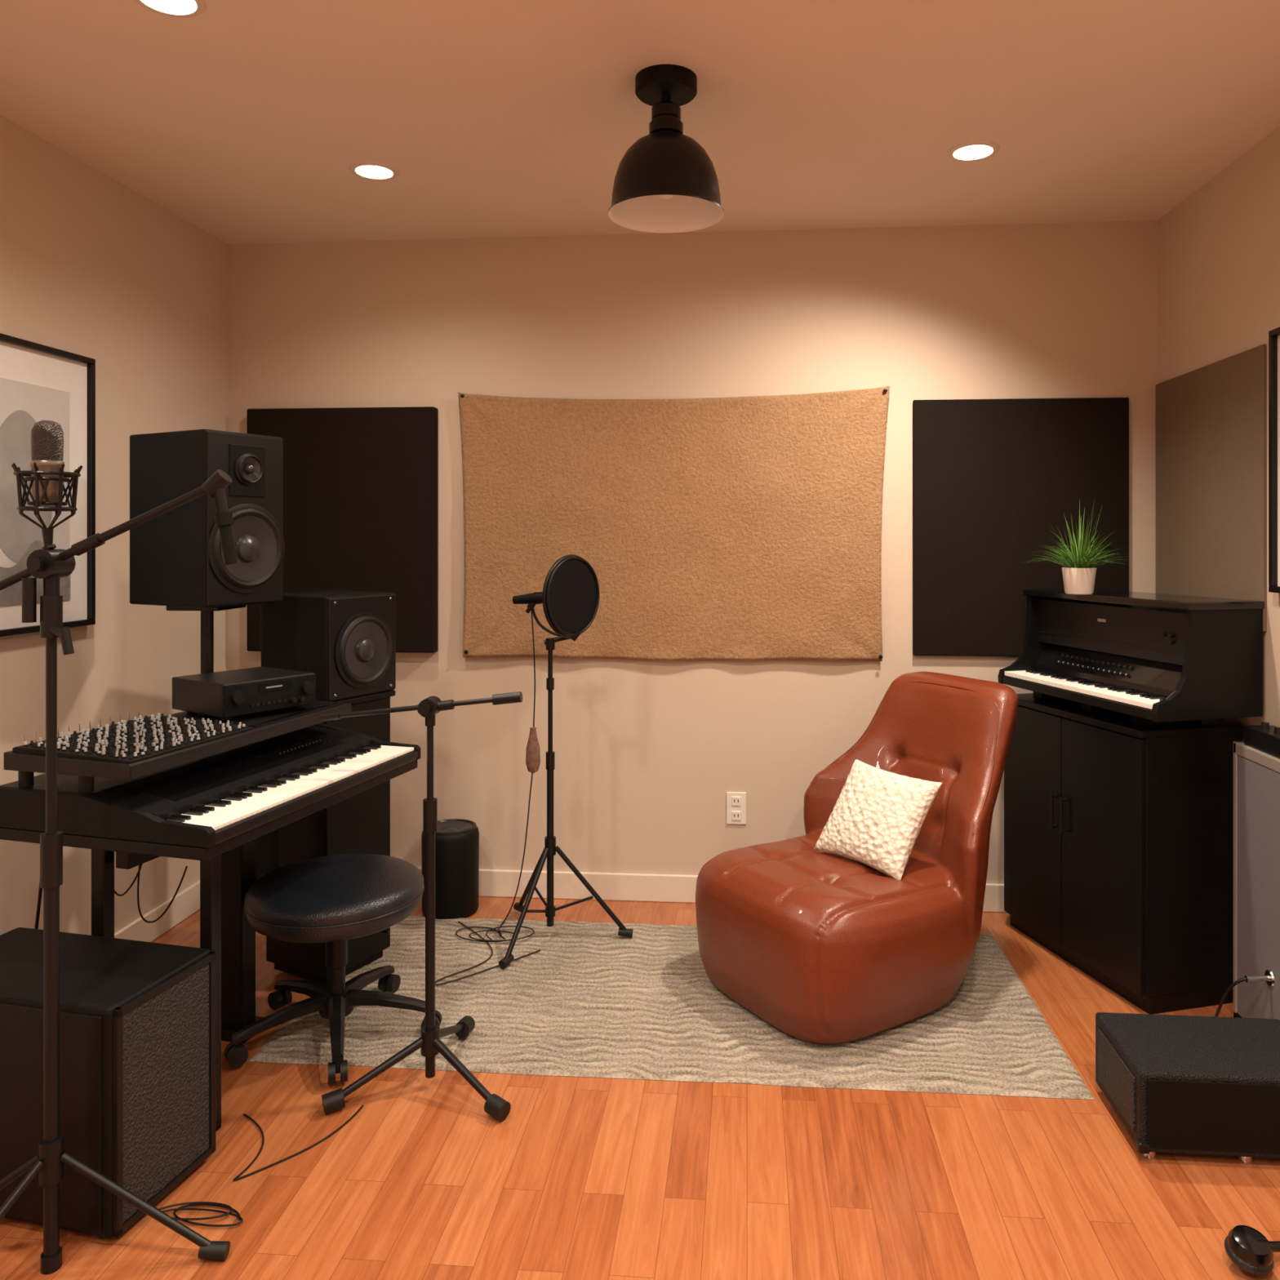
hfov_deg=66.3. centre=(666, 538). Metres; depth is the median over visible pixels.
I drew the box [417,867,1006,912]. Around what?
baseboard
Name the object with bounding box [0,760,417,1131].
desk
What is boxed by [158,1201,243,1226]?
coiled cable
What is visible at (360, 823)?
pedestal
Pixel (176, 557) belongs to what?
monitor
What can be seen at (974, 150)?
recessed light
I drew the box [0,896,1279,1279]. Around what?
floor
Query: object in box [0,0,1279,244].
ceiling
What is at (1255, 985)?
base cabinet
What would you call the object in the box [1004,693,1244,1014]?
storage cabinet
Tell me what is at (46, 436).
grille
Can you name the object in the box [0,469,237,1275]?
boom microphone stand
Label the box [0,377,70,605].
print
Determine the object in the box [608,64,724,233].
ceiling lamp
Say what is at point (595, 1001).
area rug
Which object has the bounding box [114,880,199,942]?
baseboard
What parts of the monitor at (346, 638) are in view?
woofer frame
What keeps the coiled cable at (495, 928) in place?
on the area rug
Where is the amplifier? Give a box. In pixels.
[0,927,215,1238]
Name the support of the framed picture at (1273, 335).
attached to the wall at (1219, 247)
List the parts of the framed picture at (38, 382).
frame, frame, frame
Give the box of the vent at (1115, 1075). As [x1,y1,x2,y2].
[1097,1027,1134,1133]
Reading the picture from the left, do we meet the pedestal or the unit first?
the pedestal
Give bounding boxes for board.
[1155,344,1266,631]
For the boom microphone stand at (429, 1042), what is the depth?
2.51 m
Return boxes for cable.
[34,881,42,928]
[114,863,142,896]
[137,864,187,923]
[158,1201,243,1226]
[233,1104,363,1181]
[435,920,540,985]
[455,925,534,942]
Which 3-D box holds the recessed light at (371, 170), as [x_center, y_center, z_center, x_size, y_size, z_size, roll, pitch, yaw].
[-0.942,-1.187,3.163,0.156,0.007,0.156,0,0,5]
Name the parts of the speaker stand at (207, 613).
plate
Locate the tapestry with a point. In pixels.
(735, 528)
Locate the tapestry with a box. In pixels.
[457,385,889,661]
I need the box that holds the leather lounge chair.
[695,671,1017,1044]
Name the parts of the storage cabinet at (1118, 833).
door, handle, handle, door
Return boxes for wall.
[0,115,228,935]
[228,220,1157,884]
[1157,125,1279,741]
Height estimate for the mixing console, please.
0.117 m
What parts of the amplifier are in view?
panel, grille frame, grille frame, grille frame, grille frame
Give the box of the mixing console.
[3,700,351,792]
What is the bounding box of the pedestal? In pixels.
[266,689,395,984]
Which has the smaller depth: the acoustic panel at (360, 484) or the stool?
the stool
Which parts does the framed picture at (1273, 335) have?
frame, frame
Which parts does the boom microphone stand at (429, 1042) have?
boom arm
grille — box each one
[31,420,63,461]
[123,963,208,1222]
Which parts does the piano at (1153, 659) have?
panel, control panel, lid, panel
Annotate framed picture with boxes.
[0,333,95,636]
[1268,327,1279,593]
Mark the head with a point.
(1176, 1084)
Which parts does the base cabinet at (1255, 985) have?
trim, trim, trim, jack plate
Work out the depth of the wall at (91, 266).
3.21 m
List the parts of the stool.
leg, leg, seat, leg, leg, lift lever, leg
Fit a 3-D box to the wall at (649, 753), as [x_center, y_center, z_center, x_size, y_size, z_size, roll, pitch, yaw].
[0.038,0.110,3.860,3.818,2.600,0.100,0,0,5]
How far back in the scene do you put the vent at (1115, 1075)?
2.35 m
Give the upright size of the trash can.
0.324 m
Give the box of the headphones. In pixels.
[1223,1225,1279,1275]
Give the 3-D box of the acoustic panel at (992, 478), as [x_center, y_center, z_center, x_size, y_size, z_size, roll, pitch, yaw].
[1.333,-0.042,3.692,0.790,0.970,0.020,0,0,5]
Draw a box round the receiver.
[172,666,315,719]
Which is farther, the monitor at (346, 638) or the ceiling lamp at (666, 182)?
the monitor at (346, 638)
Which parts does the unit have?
knob, knob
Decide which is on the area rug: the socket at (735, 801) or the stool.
the stool
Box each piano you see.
[0,723,420,848]
[997,588,1264,725]
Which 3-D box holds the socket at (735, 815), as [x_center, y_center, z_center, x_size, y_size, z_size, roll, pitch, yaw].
[0.271,1.070,3.784,0.036,0.036,0.005,0,0,5]
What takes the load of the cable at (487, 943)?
on the area rug
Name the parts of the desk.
leg, leg, leg, foot plate, modesty panel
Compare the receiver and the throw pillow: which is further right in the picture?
the throw pillow
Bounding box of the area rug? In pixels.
[248,915,1094,1099]
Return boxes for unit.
[1244,721,1279,758]
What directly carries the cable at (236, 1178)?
on the floor
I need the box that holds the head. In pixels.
[1095,1012,1279,1164]
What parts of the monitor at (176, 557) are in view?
woofer frame, horn plate, tweeter frame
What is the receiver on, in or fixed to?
on the mixing console
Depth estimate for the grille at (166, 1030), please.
2.08 m
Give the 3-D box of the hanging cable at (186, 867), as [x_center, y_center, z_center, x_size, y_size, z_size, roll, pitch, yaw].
[-1.405,0.872,2.731,0.155,0.406,0.018,0,0,5]
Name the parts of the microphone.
mount stem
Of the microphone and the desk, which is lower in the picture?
the desk
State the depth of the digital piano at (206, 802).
2.28 m
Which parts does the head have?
panel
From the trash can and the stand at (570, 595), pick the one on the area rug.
the stand at (570, 595)
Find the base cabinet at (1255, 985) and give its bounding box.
[1214,741,1279,1020]
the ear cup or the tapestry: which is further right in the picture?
the ear cup
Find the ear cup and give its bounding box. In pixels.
[1226,1225,1273,1267]
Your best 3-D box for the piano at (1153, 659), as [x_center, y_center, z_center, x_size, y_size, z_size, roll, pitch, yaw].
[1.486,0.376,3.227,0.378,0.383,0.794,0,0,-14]
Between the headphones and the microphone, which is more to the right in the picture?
the headphones
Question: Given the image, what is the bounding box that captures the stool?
[223,853,442,1084]
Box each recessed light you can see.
[134,0,206,17]
[349,160,399,180]
[946,140,999,161]
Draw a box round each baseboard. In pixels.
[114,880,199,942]
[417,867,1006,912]
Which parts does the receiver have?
knob, plate, knob, knob, knob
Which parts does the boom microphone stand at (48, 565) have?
tension knob, boom arm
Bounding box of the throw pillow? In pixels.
[813,758,942,879]
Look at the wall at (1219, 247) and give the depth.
3.13 m
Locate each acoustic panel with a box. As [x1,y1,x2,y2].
[246,406,437,653]
[912,397,1128,656]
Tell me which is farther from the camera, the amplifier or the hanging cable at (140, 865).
the hanging cable at (140, 865)
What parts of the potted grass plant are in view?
pot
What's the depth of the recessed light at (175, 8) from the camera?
2.19 m
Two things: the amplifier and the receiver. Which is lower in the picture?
the amplifier
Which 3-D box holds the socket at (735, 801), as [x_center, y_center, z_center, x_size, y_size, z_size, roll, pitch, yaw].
[0.271,1.014,3.784,0.036,0.036,0.005,0,0,5]
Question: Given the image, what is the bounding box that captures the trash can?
[421,818,479,919]
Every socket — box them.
[731,796,741,805]
[731,810,741,820]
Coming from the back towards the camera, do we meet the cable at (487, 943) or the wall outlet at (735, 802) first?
the wall outlet at (735, 802)
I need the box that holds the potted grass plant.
[1030,500,1135,594]
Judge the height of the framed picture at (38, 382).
0.842 m
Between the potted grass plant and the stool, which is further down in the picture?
the stool
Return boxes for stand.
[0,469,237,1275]
[166,604,245,673]
[319,691,522,1121]
[497,554,633,968]
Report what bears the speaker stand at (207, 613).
on the floor
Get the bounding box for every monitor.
[129,429,284,608]
[261,590,395,702]
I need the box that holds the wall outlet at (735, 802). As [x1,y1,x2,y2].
[726,791,746,824]
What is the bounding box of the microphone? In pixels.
[11,420,83,549]

